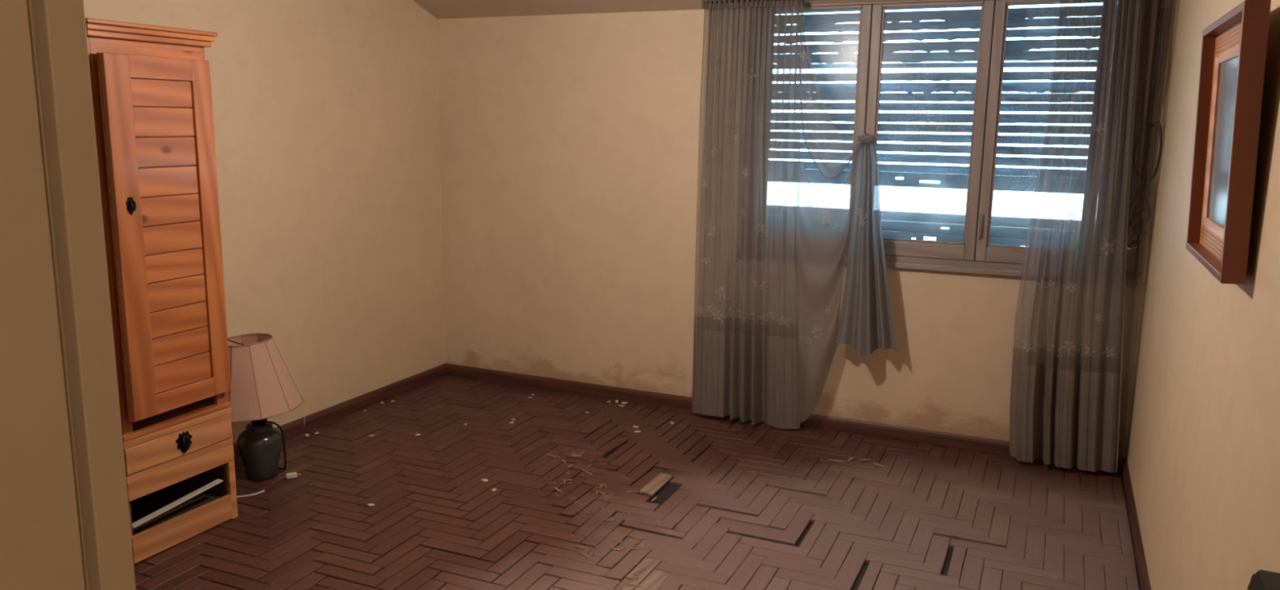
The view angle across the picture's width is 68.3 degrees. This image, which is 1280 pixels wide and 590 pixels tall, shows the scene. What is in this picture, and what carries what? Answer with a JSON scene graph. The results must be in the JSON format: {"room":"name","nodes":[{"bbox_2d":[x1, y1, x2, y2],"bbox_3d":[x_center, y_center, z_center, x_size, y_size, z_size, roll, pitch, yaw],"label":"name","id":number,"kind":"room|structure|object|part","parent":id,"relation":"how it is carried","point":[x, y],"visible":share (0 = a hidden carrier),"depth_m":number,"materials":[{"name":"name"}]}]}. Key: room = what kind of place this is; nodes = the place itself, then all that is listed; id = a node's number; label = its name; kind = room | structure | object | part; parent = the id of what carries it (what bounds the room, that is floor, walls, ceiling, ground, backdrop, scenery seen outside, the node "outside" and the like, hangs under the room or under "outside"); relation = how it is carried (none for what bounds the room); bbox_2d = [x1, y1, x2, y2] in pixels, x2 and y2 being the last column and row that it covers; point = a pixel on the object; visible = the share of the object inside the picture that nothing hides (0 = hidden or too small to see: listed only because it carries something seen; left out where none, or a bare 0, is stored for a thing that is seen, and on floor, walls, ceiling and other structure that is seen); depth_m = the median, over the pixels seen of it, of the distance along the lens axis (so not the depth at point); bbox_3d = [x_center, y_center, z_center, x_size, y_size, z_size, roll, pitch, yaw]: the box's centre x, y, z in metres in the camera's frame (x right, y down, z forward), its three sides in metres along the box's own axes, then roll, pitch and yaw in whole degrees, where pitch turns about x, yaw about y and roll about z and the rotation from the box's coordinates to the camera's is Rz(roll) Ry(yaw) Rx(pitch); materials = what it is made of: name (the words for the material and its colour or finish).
{"room":"damaged room","nodes":[
{"label":"damaged room","id":0,"kind":"room"},
{"bbox_2d":[26,0,89,589],"bbox_3d":[-1.298,0.222,1.180,4.518,2.700,0.240,5,11,23],"label":"wall","id":1,"kind":"structure","parent":0,"point":[28,2],"depth_m":0.90,"materials":[{"name":"paint"}]},
{"bbox_2d":[0,0,84,589],"bbox_3d":[-0.593,0.416,0.871,0.020,2.250,0.183,5,11,23],"label":"trim","id":2,"kind":"structure","parent":1,"relation":"attached to","point":[40,544],"depth_m":0.85,"materials":[{"name":"paint"}]},
{"bbox_2d":[31,0,135,589],"bbox_3d":[-0.542,0.396,0.985,0.020,2.250,0.038,5,11,23],"label":"trim","id":3,"kind":"structure","parent":1,"relation":"attached to","point":[60,25],"depth_m":0.90,"materials":[{"name":"paint"}]},
{"bbox_2d":[83,0,445,459],"bbox_3d":[-2.355,-0.324,4.066,0.200,2.700,4.750,5,11,23],"label":"wall","id":4,"kind":"structure","parent":0,"point":[326,122],"depth_m":5.21,"materials":[{"name":"beige paint"}]},
{"bbox_2d":[233,363,446,459],"bbox_3d":[-2.224,0.859,4.350,0.018,0.075,4.510,5,11,23],"label":"baseboard","id":5,"kind":"structure","parent":4,"relation":"attached to","point":[298,426],"depth_m":5.56,"materials":[{"name":"brown wood"}]},
{"bbox_2d":[133,375,1140,589],"bbox_3d":[-0.401,1.131,3.443,4.118,0.120,4.750,5,11,23],"label":"floor","id":6,"kind":"structure","parent":0,"point":[738,505],"depth_m":4.21,"materials":[{"name":"brown wood"}]},
{"bbox_2d":[84,17,238,564],"bbox_3d":[-2.048,-0.019,3.755,0.616,2.022,0.553,5,11,23],"label":"tall cabinet","id":7,"kind":"object","parent":6,"relation":"on","point":[151,88],"visible":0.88,"depth_m":3.62,"materials":[{"name":"orange wood"}]},
{"bbox_3d":[-2.181,0.044,3.555,0.544,1.965,0.018,5,11,23],"label":"panel","id":8,"kind":"part","parent":7,"relation":"part of","materials":[{"name":"brown wood"}]},
{"bbox_3d":[-1.848,-0.324,3.424,0.004,0.066,0.037,5,11,21],"label":"handle plate","id":9,"kind":"part","parent":7,"relation":"part of","materials":[{"name":"black metal"}]},
{"bbox_3d":[-1.840,-0.324,3.420,0.022,0.038,0.023,5,11,21],"label":"handle pull","id":10,"kind":"part","parent":7,"relation":"part of","materials":[{"name":"black metal"}]},
{"bbox_3d":[-1.829,-0.889,3.502,0.020,0.060,0.469,5,11,23],"label":"rail","id":11,"kind":"part","parent":7,"relation":"part of","materials":[{"name":"brown wood"}]},
{"bbox_3d":[-2.054,-0.969,3.589,0.574,0.020,0.527,5,11,23],"label":"crown moulding","id":12,"kind":"part","parent":7,"relation":"part of","materials":[{"name":"brown wood"}]},
{"bbox_3d":[-2.048,-0.989,3.583,0.586,0.020,0.541,5,11,23],"label":"crown moulding","id":13,"kind":"part","parent":7,"relation":"part of","materials":[{"name":"brown wood"}]},
{"bbox_3d":[-1.812,-0.225,3.620,0.008,1.341,0.470,5,11,21],"label":"door","id":14,"kind":"part","parent":7,"relation":"part of","materials":[{"name":"brown wood"}]},
{"bbox_3d":[-2.043,-1.006,3.578,0.596,0.016,0.553,5,11,23],"label":"crown moulding","id":15,"kind":"part","parent":7,"relation":"part of","materials":[{"name":"brown wood"}]},
{"bbox_3d":[-1.786,-0.844,3.508,0.022,0.081,0.278,5,11,21],"label":"door rail","id":16,"kind":"part","parent":7,"relation":"part of","materials":[{"name":"brown wood"}]},
{"bbox_2d":[129,484,222,535],"bbox_3d":[-2.105,0.886,3.941,0.506,0.012,0.469,5,11,23],"label":"shelf","id":17,"kind":"object","parent":7,"relation":"attached to","point":[142,507],"depth_m":3.97,"materials":[{"name":"brown wood"}]},
{"bbox_3d":[-1.834,0.522,3.754,0.018,0.030,0.505,5,11,23],"label":"rail","id":18,"kind":"part","parent":7,"relation":"part of","materials":[{"name":"brown wood"}]},
{"bbox_3d":[-1.838,0.589,3.765,0.030,0.103,0.497,5,11,23],"label":"drawer","id":19,"kind":"part","parent":7,"relation":"part of","materials":[{"name":"brown wood"}]},
{"bbox_3d":[-1.837,0.657,3.778,0.017,0.030,0.503,5,11,23],"label":"rail","id":20,"kind":"part","parent":7,"relation":"part of","materials":[{"name":"brown wood"}]},
{"bbox_3d":[-1.837,0.707,3.787,0.019,0.071,0.503,5,11,23],"label":"rail","id":21,"kind":"part","parent":7,"relation":"part of","materials":[{"name":"brown wood"}]},
{"bbox_3d":[-1.846,0.940,3.816,0.019,0.106,0.474,5,11,23],"label":"panel","id":22,"kind":"part","parent":7,"relation":"part of","materials":[{"name":"brown wood"}]},
{"bbox_3d":[-1.819,0.588,3.765,0.004,0.089,0.079,5,11,23],"label":"handle plate","id":23,"kind":"part","parent":7,"relation":"part of","materials":[{"name":"black metal"}]},
{"bbox_3d":[-1.804,0.397,3.736,0.022,0.078,0.278,5,11,21],"label":"door rail","id":24,"kind":"part","parent":7,"relation":"part of","materials":[{"name":"brown wood"}]},
{"bbox_3d":[-1.811,0.589,3.762,0.026,0.059,0.037,5,11,23],"label":"handle pull","id":25,"kind":"part","parent":7,"relation":"part of","materials":[{"name":"black metal"}]},
{"bbox_3d":[-1.983,-0.033,3.994,0.544,1.965,0.018,5,11,23],"label":"panel","id":26,"kind":"part","parent":7,"relation":"part of","materials":[{"name":"brown wood"}]},
{"bbox_2d":[236,489,265,497],"bbox_3d":[-1.812,0.913,4.264,0.230,0.009,0.028,-7,13,-37],"label":"wire","id":27,"kind":"object","parent":6,"relation":"on","point":[264,491],"visible":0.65,"depth_m":4.28,"materials":[{"name":"plastic"}]},
{"bbox_2d":[226,333,304,480],"bbox_3d":[-1.824,0.535,4.460,0.459,0.685,0.447,5,11,23],"label":"table lamp","id":28,"kind":"object","parent":6,"relation":"on","point":[263,387],"visible":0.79,"depth_m":4.36,"materials":[{"name":"fabric"}]},
{"bbox_3d":[-1.821,0.371,4.430,0.444,0.345,0.432,5,11,23],"label":"lamp shade","id":29,"kind":"part","parent":28,"relation":"part of","materials":[{"name":"pink fabric"}]},
{"bbox_3d":[-1.772,0.722,4.576,0.083,0.276,0.165,-4,12,-27],"label":"cord","id":30,"kind":"part","parent":28,"relation":"part of","materials":[{"name":"black plastic"}]},
{"bbox_2d":[285,471,301,479],"bbox_3d":[-1.653,0.860,4.497,0.070,0.024,0.028,-5,12,-27],"label":"plug","id":31,"kind":"object","parent":6,"relation":"on","point":[291,475],"visible":1,"depth_m":4.48,"materials":[{"name":"white plastic"}]},
{"bbox_2d":[607,546,620,551],"bbox_3d":[-0.106,1.023,3.805,0.073,0.006,0.012,8,12,33],"label":"wood splinter","id":32,"kind":"object","parent":6,"relation":"on","point":[611,548],"visible":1,"depth_m":3.80,"materials":[{"name":"brown wood"}]},
{"bbox_2d":[626,584,641,586],"bbox_3d":[-0.021,1.079,3.504,0.054,0.005,0.012,2,10,4],"label":"wood splinter","id":33,"kind":"object","parent":6,"relation":"on","point":[636,585],"visible":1,"depth_m":3.50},
{"bbox_2d":[631,547,653,550],"bbox_3d":[0.010,1.024,3.809,0.097,0.008,0.012,-1,11,-12],"label":"wood splinter","id":34,"kind":"object","parent":6,"relation":"on","point":[634,548],"visible":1,"depth_m":3.81,"materials":[{"name":"brown wood"}]},
{"bbox_2d":[827,459,844,462],"bbox_3d":[1.006,0.850,4.836,0.086,0.009,0.021,2,10,7],"label":"wood splinter","id":35,"kind":"object","parent":6,"relation":"on","point":[828,460],"visible":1,"depth_m":4.83,"materials":[{"name":"brown wood"}]},
{"bbox_2d":[873,462,884,467],"bbox_3d":[1.209,0.862,4.781,0.018,0.005,0.071,-6,13,-34],"label":"wood splinter","id":36,"kind":"object","parent":6,"relation":"on","point":[875,464],"visible":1,"depth_m":4.78,"materials":[{"name":"brown wood"}]},
{"bbox_2d":[1247,569,1279,589],"bbox_3d":[0.744,0.949,1.508,0.455,1.006,0.455,5,11,23],"label":"chair","id":37,"kind":"object","parent":6,"relation":"on","point":[1261,580],"visible":1,"depth_m":1.49,"materials":[{"name":"plastic"}]},
{"bbox_2d":[437,0,1177,474],"bbox_3d":[0.627,-0.534,5.446,4.518,2.700,0.220,5,11,23],"label":"wall","id":38,"kind":"structure","parent":0,"point":[569,143],"depth_m":5.69,"materials":[{"name":"paint"}]},
{"bbox_2d":[413,0,918,18],"bbox_3d":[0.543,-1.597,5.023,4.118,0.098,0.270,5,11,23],"label":"ceiling","id":39,"kind":"structure","parent":38,"relation":"attached to","point":[439,9],"depth_m":5.53,"materials":[{"name":"paint"}]},
{"bbox_2d":[704,0,791,4],"bbox_3d":[1.400,-1.496,4.722,2.260,0.025,0.108,5,11,23],"label":"curtain rod","id":40,"kind":"object","parent":38,"relation":"attached to","point":[739,1],"visible":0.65,"depth_m":5.04,"materials":[{"name":"black metal"}]},
{"bbox_2d":[692,0,896,429],"bbox_3d":[0.835,-0.395,5.083,1.162,2.343,0.165,5,11,23],"label":"lace curtain","id":41,"kind":"object","parent":40,"relation":"hanging from","point":[771,247],"visible":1,"depth_m":5.14,"materials":[{"name":"grey fabric"}]},
{"bbox_2d":[697,306,704,317],"bbox_3d":[0.349,0.094,5.400,0.056,0.067,0.009,10,14,41],"label":"flower","id":42,"kind":"object","parent":41,"relation":"on","point":[700,309],"depth_m":5.41,"materials":[{"name":"grey fabric"}]},
{"bbox_2d":[702,178,707,187],"bbox_3d":[0.372,-0.624,5.283,0.019,0.049,0.050,-5,12,-30],"label":"flower","id":43,"kind":"object","parent":41,"relation":"on","point":[704,180],"depth_m":5.30,"materials":[{"name":"grey fabric"}]},
{"bbox_2d":[702,255,710,264],"bbox_3d":[0.371,-0.200,5.341,0.054,0.048,0.018,8,13,36],"label":"flower","id":44,"kind":"object","parent":41,"relation":"on","point":[705,259],"depth_m":5.33,"materials":[{"name":"white fabric"}]},
{"bbox_2d":[706,223,718,237],"bbox_3d":[0.408,-0.363,5.297,0.076,0.082,0.028,5,11,23],"label":"flower","id":45,"kind":"object","parent":41,"relation":"on","point":[712,229],"depth_m":5.31,"materials":[{"name":"white fabric"}]},
{"bbox_2d":[707,302,717,312],"bbox_3d":[0.410,0.071,5.356,0.063,0.061,0.007,7,12,31],"label":"flower","id":46,"kind":"object","parent":41,"relation":"on","point":[712,306],"depth_m":5.36,"materials":[{"name":"white fabric"}]},
{"bbox_2d":[707,48,718,62],"bbox_3d":[0.402,-1.307,5.154,0.069,0.073,0.040,5,11,23],"label":"flower","id":47,"kind":"object","parent":41,"relation":"on","point":[713,54],"depth_m":5.15,"materials":[{"name":"grey fabric"}]},
{"bbox_2d":[708,143,719,155],"bbox_3d":[0.418,-0.805,5.228,0.068,0.071,0.037,5,11,23],"label":"flower","id":48,"kind":"object","parent":41,"relation":"on","point":[713,148],"depth_m":5.23,"materials":[{"name":"grey fabric"}]},
{"bbox_2d":[712,310,726,324],"bbox_3d":[0.458,0.125,5.348,0.089,0.077,0.024,1,10,1],"label":"flower","id":49,"kind":"object","parent":41,"relation":"on","point":[719,317],"depth_m":5.35,"materials":[{"name":"grey fabric"}]},
{"bbox_2d":[715,286,730,302],"bbox_3d":[0.472,-0.006,5.326,0.089,0.089,0.022,-1,11,-8],"label":"flower","id":50,"kind":"object","parent":41,"relation":"on","point":[722,293],"depth_m":5.33,"materials":[{"name":"white fabric"}]},
{"bbox_2d":[723,305,735,316],"bbox_3d":[0.509,0.097,5.327,0.053,0.068,0.055,-6,13,-34],"label":"flower","id":51,"kind":"object","parent":41,"relation":"on","point":[728,310],"depth_m":5.34,"materials":[{"name":"grey fabric"}]},
{"bbox_2d":[735,259,742,269],"bbox_3d":[0.559,-0.169,5.280,0.044,0.053,0.039,5,11,23],"label":"flower","id":52,"kind":"object","parent":41,"relation":"on","point":[738,262],"depth_m":5.29,"materials":[{"name":"white fabric"}]},
{"bbox_2d":[733,310,743,320],"bbox_3d":[0.569,0.119,5.315,0.063,0.063,0.056,8,12,32],"label":"flower","id":53,"kind":"object","parent":41,"relation":"on","point":[738,314],"depth_m":5.33,"materials":[{"name":"grey fabric"}]},
{"bbox_2d":[733,133,743,143],"bbox_3d":[0.541,-0.856,5.171,0.050,0.053,0.028,0,10,-5],"label":"flower","id":54,"kind":"object","parent":41,"relation":"on","point":[738,138],"depth_m":5.17,"materials":[{"name":"grey fabric"}]},
{"bbox_2d":[741,167,748,179],"bbox_3d":[0.576,-0.668,5.186,0.068,0.067,0.029,11,14,43],"label":"flower","id":55,"kind":"object","parent":41,"relation":"on","point":[744,171],"depth_m":5.17,"materials":[{"name":"grey fabric"}]},
{"bbox_3d":[0.604,-0.708,5.162,0.621,1.725,0.077,5,11,23],"label":"panel","id":56,"kind":"part","parent":41,"relation":"part of","materials":[{"name":"grey fabric"}]},
{"bbox_2d":[743,309,759,320],"bbox_3d":[0.628,0.124,5.287,0.061,0.080,0.077,10,14,41],"label":"flower","id":57,"kind":"object","parent":41,"relation":"on","point":[748,314],"depth_m":5.29,"materials":[{"name":"grey fabric"}]},
{"bbox_2d":[746,67,758,80],"bbox_3d":[0.607,-1.189,5.082,0.067,0.068,0.035,4,11,18],"label":"flower","id":58,"kind":"object","parent":41,"relation":"on","point":[752,73],"depth_m":5.09,"materials":[{"name":"grey fabric"}]},
{"bbox_2d":[753,280,765,293],"bbox_3d":[0.665,-0.046,5.250,0.068,0.073,0.045,1,10,3],"label":"flower","id":59,"kind":"object","parent":41,"relation":"on","point":[759,286],"depth_m":5.26,"materials":[{"name":"white fabric"}]},
{"bbox_2d":[753,313,768,324],"bbox_3d":[0.670,0.140,5.284,0.085,0.071,0.048,-1,11,-9],"label":"flower","id":60,"kind":"object","parent":41,"relation":"on","point":[758,318],"depth_m":5.29,"materials":[{"name":"grey fabric"}]},
{"bbox_2d":[755,223,766,235],"bbox_3d":[0.667,-0.360,5.198,0.068,0.071,0.021,1,10,2],"label":"flower","id":61,"kind":"object","parent":41,"relation":"on","point":[761,228],"depth_m":5.20,"materials":[{"name":"white fabric"}]},
{"bbox_2d":[768,311,777,319],"bbox_3d":[0.735,0.115,5.244,0.061,0.048,0.006,10,14,41],"label":"flower","id":62,"kind":"object","parent":41,"relation":"on","point":[772,315],"depth_m":5.24,"materials":[{"name":"grey fabric"}]},
{"bbox_2d":[769,137,777,146],"bbox_3d":[0.713,-0.826,5.090,0.052,0.044,0.027,10,14,41],"label":"flower","id":63,"kind":"object","parent":41,"relation":"on","point":[773,141],"depth_m":5.09,"materials":[{"name":"grey fabric"}]},
{"bbox_2d":[777,189,786,199],"bbox_3d":[0.768,-0.547,5.113,0.054,0.050,0.038,5,11,23],"label":"flower","id":64,"kind":"object","parent":41,"relation":"on","point":[781,193],"depth_m":5.11,"materials":[{"name":"white fabric"}]},
{"bbox_2d":[778,315,791,327],"bbox_3d":[0.798,0.146,5.207,0.070,0.064,0.015,5,11,23],"label":"flower","id":65,"kind":"object","parent":41,"relation":"on","point":[784,321],"depth_m":5.21,"materials":[{"name":"grey fabric"}]},
{"bbox_2d":[800,51,808,60],"bbox_3d":[0.855,-1.240,4.898,0.049,0.055,0.001,5,11,23],"label":"flower","id":66,"kind":"object","parent":41,"relation":"on","point":[803,57],"depth_m":4.90,"materials":[{"name":"grey fabric"}]},
{"bbox_2d":[800,197,813,209],"bbox_3d":[0.890,-0.491,5.027,0.065,0.076,0.001,5,11,23],"label":"flower","id":67,"kind":"object","parent":41,"relation":"on","point":[810,206],"depth_m":5.03,"materials":[{"name":"white fabric"}]},
{"bbox_2d":[802,336,812,344],"bbox_3d":[0.914,0.247,5.147,0.054,0.046,0.001,5,11,23],"label":"flower","id":68,"kind":"object","parent":41,"relation":"on","point":[808,339],"depth_m":5.15,"materials":[{"name":"grey fabric"}]},
{"bbox_2d":[807,97,817,109],"bbox_3d":[0.896,-1.001,4.919,0.057,0.066,0.001,5,11,23],"label":"flower","id":69,"kind":"object","parent":41,"relation":"on","point":[810,104],"depth_m":4.92,"materials":[{"name":"grey fabric"}]},
{"bbox_2d":[810,326,822,338],"bbox_3d":[0.979,0.222,5.123,0.104,0.099,0.001,5,11,23],"label":"flower","id":70,"kind":"object","parent":41,"relation":"on","point":[815,328],"depth_m":5.13,"materials":[{"name":"grey fabric"}]},
{"bbox_2d":[812,205,832,223],"bbox_3d":[0.967,-0.424,4.985,0.107,0.095,0.001,5,11,23],"label":"flower","id":71,"kind":"object","parent":41,"relation":"on","point":[828,220],"depth_m":4.98,"materials":[{"name":"grey fabric"}]},
{"bbox_2d":[822,306,831,315],"bbox_3d":[1.011,0.082,5.102,0.049,0.046,0.001,5,11,23],"label":"flower","id":72,"kind":"object","parent":41,"relation":"on","point":[827,309],"depth_m":5.10,"materials":[{"name":"grey fabric"}]},
{"bbox_2d":[826,220,838,233],"bbox_3d":[1.020,-0.363,5.003,0.067,0.074,0.001,5,11,23],"label":"flower","id":73,"kind":"object","parent":41,"relation":"on","point":[836,223],"depth_m":5.00,"materials":[{"name":"grey fabric"}]},
{"bbox_2d":[856,208,868,220],"bbox_3d":[1.158,-0.417,4.902,0.068,0.072,0.001,5,11,23],"label":"flower","id":74,"kind":"object","parent":41,"relation":"on","point":[860,209],"depth_m":4.91,"materials":[{"name":"grey fabric"}]},
{"bbox_2d":[858,216,868,226],"bbox_3d":[1.158,-0.381,4.877,0.052,0.052,0.001,5,11,23],"label":"flower","id":75,"kind":"object","parent":41,"relation":"on","point":[860,220],"depth_m":4.88,"materials":[{"name":"grey fabric"}]},
{"bbox_2d":[1009,0,1173,472],"bbox_3d":[2.144,-0.288,4.555,0.550,2.323,0.118,5,11,23],"label":"lace curtain","id":76,"kind":"object","parent":40,"relation":"hanging from","point":[1078,304],"visible":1,"depth_m":4.54,"materials":[{"name":"grey fabric"}]},
{"bbox_2d":[1018,339,1032,352],"bbox_3d":[1.921,0.252,4.712,0.028,0.061,0.075,-7,13,-38],"label":"flower","id":77,"kind":"object","parent":76,"relation":"on","point":[1024,345],"depth_m":4.70,"materials":[{"name":"grey fabric"}]},
{"bbox_2d":[1034,276,1046,288],"bbox_3d":[1.980,-0.061,4.649,0.082,0.059,0.016,-3,11,-22],"label":"flower","id":78,"kind":"object","parent":76,"relation":"on","point":[1040,282],"depth_m":4.65,"materials":[{"name":"white fabric"}]},
{"bbox_2d":[1035,338,1047,349],"bbox_3d":[2.009,0.254,4.702,0.044,0.059,0.079,11,14,43],"label":"flower","id":79,"kind":"object","parent":76,"relation":"on","point":[1040,344],"depth_m":4.73,"materials":[{"name":"grey fabric"}]},
{"bbox_2d":[1045,279,1054,288],"bbox_3d":[2.018,-0.051,4.649,0.054,0.050,0.044,7,12,31],"label":"flower","id":80,"kind":"object","parent":76,"relation":"on","point":[1050,283],"depth_m":4.66,"materials":[{"name":"white fabric"}]},
{"bbox_2d":[1051,345,1062,357],"bbox_3d":[2.073,0.281,4.661,0.053,0.068,0.058,-7,13,-38],"label":"flower","id":81,"kind":"object","parent":76,"relation":"on","point":[1056,350],"depth_m":4.67,"materials":[{"name":"grey fabric"}]},
{"bbox_2d":[1059,155,1071,166],"bbox_3d":[2.038,-0.642,4.527,0.054,0.052,0.034,9,13,37],"label":"flower","id":82,"kind":"object","parent":76,"relation":"on","point":[1064,161],"depth_m":4.53,"materials":[{"name":"grey fabric"}]},
{"bbox_2d":[1062,340,1075,355],"bbox_3d":[2.125,0.259,4.625,0.102,0.076,0.029,-3,11,-19],"label":"flower","id":83,"kind":"object","parent":76,"relation":"on","point":[1068,346],"depth_m":4.62,"materials":[{"name":"grey fabric"}]},
{"bbox_2d":[1062,211,1076,223],"bbox_3d":[2.067,-0.372,4.548,0.043,0.062,0.065,0,10,-6],"label":"flower","id":84,"kind":"object","parent":76,"relation":"on","point":[1068,217],"depth_m":4.57,"materials":[{"name":"white fabric"}]},
{"bbox_2d":[1062,280,1077,292],"bbox_3d":[2.082,-0.048,4.594,0.043,0.065,0.077,-7,13,-36],"label":"flower","id":85,"kind":"object","parent":76,"relation":"on","point":[1068,286],"depth_m":4.58,"materials":[{"name":"white fabric"}]},
{"bbox_3d":[2.119,-0.563,4.508,0.494,1.730,0.092,5,11,23],"label":"panel","id":86,"kind":"part","parent":76,"relation":"part of","materials":[{"name":"grey fabric"}]},
{"bbox_2d":[1074,343,1083,355],"bbox_3d":[2.152,0.270,4.633,0.058,0.063,0.064,5,11,23],"label":"flower","id":87,"kind":"object","parent":76,"relation":"on","point":[1078,348],"depth_m":4.63,"materials":[{"name":"grey fabric"}]},
{"bbox_2d":[1083,342,1095,355],"bbox_3d":[2.184,0.264,4.587,0.061,0.066,0.017,7,12,30],"label":"flower","id":88,"kind":"object","parent":76,"relation":"on","point":[1089,348],"depth_m":4.59,"materials":[{"name":"grey fabric"}]},
{"bbox_2d":[1094,314,1105,321],"bbox_3d":[2.222,0.110,4.552,0.047,0.042,0.015,4,11,16],"label":"flower","id":89,"kind":"object","parent":76,"relation":"on","point":[1098,317],"depth_m":4.55,"materials":[{"name":"grey fabric"}]},
{"bbox_2d":[1093,124,1107,136],"bbox_3d":[2.174,-0.777,4.448,0.022,0.058,0.066,-6,12,-33],"label":"flower","id":90,"kind":"object","parent":76,"relation":"on","point":[1100,130],"depth_m":4.44,"materials":[{"name":"grey fabric"}]},
{"bbox_2d":[1100,237,1117,255],"bbox_3d":[2.242,-0.232,4.502,0.071,0.083,0.033,3,11,12],"label":"flower","id":91,"kind":"object","parent":76,"relation":"on","point":[1108,246],"depth_m":4.51,"materials":[{"name":"white fabric"}]},
{"bbox_2d":[1102,343,1116,357],"bbox_3d":[2.275,0.272,4.573,0.060,0.069,0.021,4,11,18],"label":"flower","id":92,"kind":"object","parent":76,"relation":"on","point":[1109,350],"depth_m":4.58,"materials":[{"name":"grey fabric"}]},
{"bbox_2d":[444,363,1126,472],"bbox_3d":[0.561,0.677,5.558,4.118,0.075,0.018,5,11,23],"label":"baseboard","id":93,"kind":"structure","parent":38,"relation":"attached to","point":[996,446],"depth_m":5.66,"materials":[{"name":"brown wood"}]},
{"bbox_2d":[804,0,1060,277],"bbox_3d":[1.514,-0.826,4.892,2.048,1.396,0.113,5,11,23],"label":"window","id":94,"kind":"structure","parent":38,"relation":"in","point":[975,255],"depth_m":4.83,"materials":[{"name":"paint"}]},
{"bbox_3d":[0.940,-1.524,5.014,0.486,0.018,0.048,5,11,23],"label":"rail","id":95,"kind":"part","parent":94,"relation":"part of","materials":[{"name":"paint"}]},
{"bbox_3d":[0.922,-0.294,5.239,0.486,0.078,0.048,5,11,23],"label":"rail","id":96,"kind":"part","parent":94,"relation":"part of","materials":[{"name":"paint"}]},
{"bbox_3d":[1.464,-0.243,5.004,0.494,0.078,0.048,5,11,23],"label":"rail","id":97,"kind":"part","parent":94,"relation":"part of","materials":[{"name":"paint"}]},
{"bbox_2d":[800,2,1059,246],"bbox_3d":[1.507,-0.860,5.024,1.905,1.400,0.040,5,11,23],"label":"roller shutter","id":98,"kind":"object","parent":94,"relation":"attached to","point":[1022,180],"visible":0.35,"depth_m":4.97,"materials":[{"name":"grey plastic"}]},
{"bbox_3d":[1.493,-0.151,4.992,2.048,0.033,0.055,5,11,23],"label":"sill","id":99,"kind":"part","parent":94,"relation":"part of","materials":[{"name":"paint"}]},
{"bbox_3d":[1.482,-1.472,4.778,0.494,0.018,0.048,5,11,23],"label":"rail","id":100,"kind":"part","parent":94,"relation":"part of","materials":[{"name":"paint"}]},
{"bbox_3d":[1.747,-0.353,4.827,0.017,0.140,0.006,5,11,23],"label":"bolt plate","id":101,"kind":"part","parent":94,"relation":"part of","materials":[{"name":"metal"}]},
{"bbox_3d":[1.987,-0.194,4.777,0.441,0.078,0.048,5,11,23],"label":"rail","id":102,"kind":"part","parent":94,"relation":"part of","materials":[{"name":"paint"}]},
{"bbox_3d":[2.005,-1.423,4.551,0.441,0.018,0.048,5,11,23],"label":"rail","id":103,"kind":"part","parent":94,"relation":"part of","materials":[{"name":"paint"}]},
{"bbox_2d":[1126,122,1162,249],"bbox_3d":[2.383,-0.768,4.425,0.125,1.121,0.072,5,11,23],"label":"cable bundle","id":104,"kind":"object","parent":38,"relation":"attached to","point":[1153,123],"visible":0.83,"depth_m":4.41,"materials":[{"name":"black plastic"}]},
{"bbox_2d":[1126,0,1279,589],"bbox_3d":[1.591,0.049,2.353,0.200,2.700,4.750,5,11,23],"label":"wall","id":105,"kind":"structure","parent":0,"point":[1203,455],"depth_m":2.66,"materials":[{"name":"beige paint"}]},
{"bbox_2d":[1121,457,1151,589],"bbox_3d":[1.522,1.212,2.723,0.018,0.075,4.510,5,11,23],"label":"baseboard","id":106,"kind":"structure","parent":105,"relation":"attached to","point":[1142,571],"depth_m":3.92,"materials":[{"name":"brown wood"}]},
{"bbox_2d":[1186,0,1271,284],"bbox_3d":[1.506,-0.394,2.441,0.073,0.635,0.706,5,11,23],"label":"picture frame","id":107,"kind":"object","parent":105,"relation":"attached to","point":[1233,51],"visible":1,"depth_m":2.39,"materials":[{"name":"brown wood"}]},
{"bbox_3d":[1.519,-0.393,2.436,0.014,0.594,0.666,3,10,24],"label":"woven frame","id":108,"kind":"part","parent":107,"relation":"part of","materials":[{"name":"brown wood"}]},
{"bbox_3d":[1.517,-0.393,2.436,0.018,0.474,0.546,3,10,24],"label":"moulding","id":109,"kind":"part","parent":107,"relation":"part of","materials":[{"name":"brown wood"}]},
{"bbox_3d":[1.521,-0.393,2.435,0.006,0.454,0.526,3,10,24],"label":"picture glass","id":110,"kind":"part","parent":107,"relation":"part of","materials":[{"name":"clear glass"}]}
]}

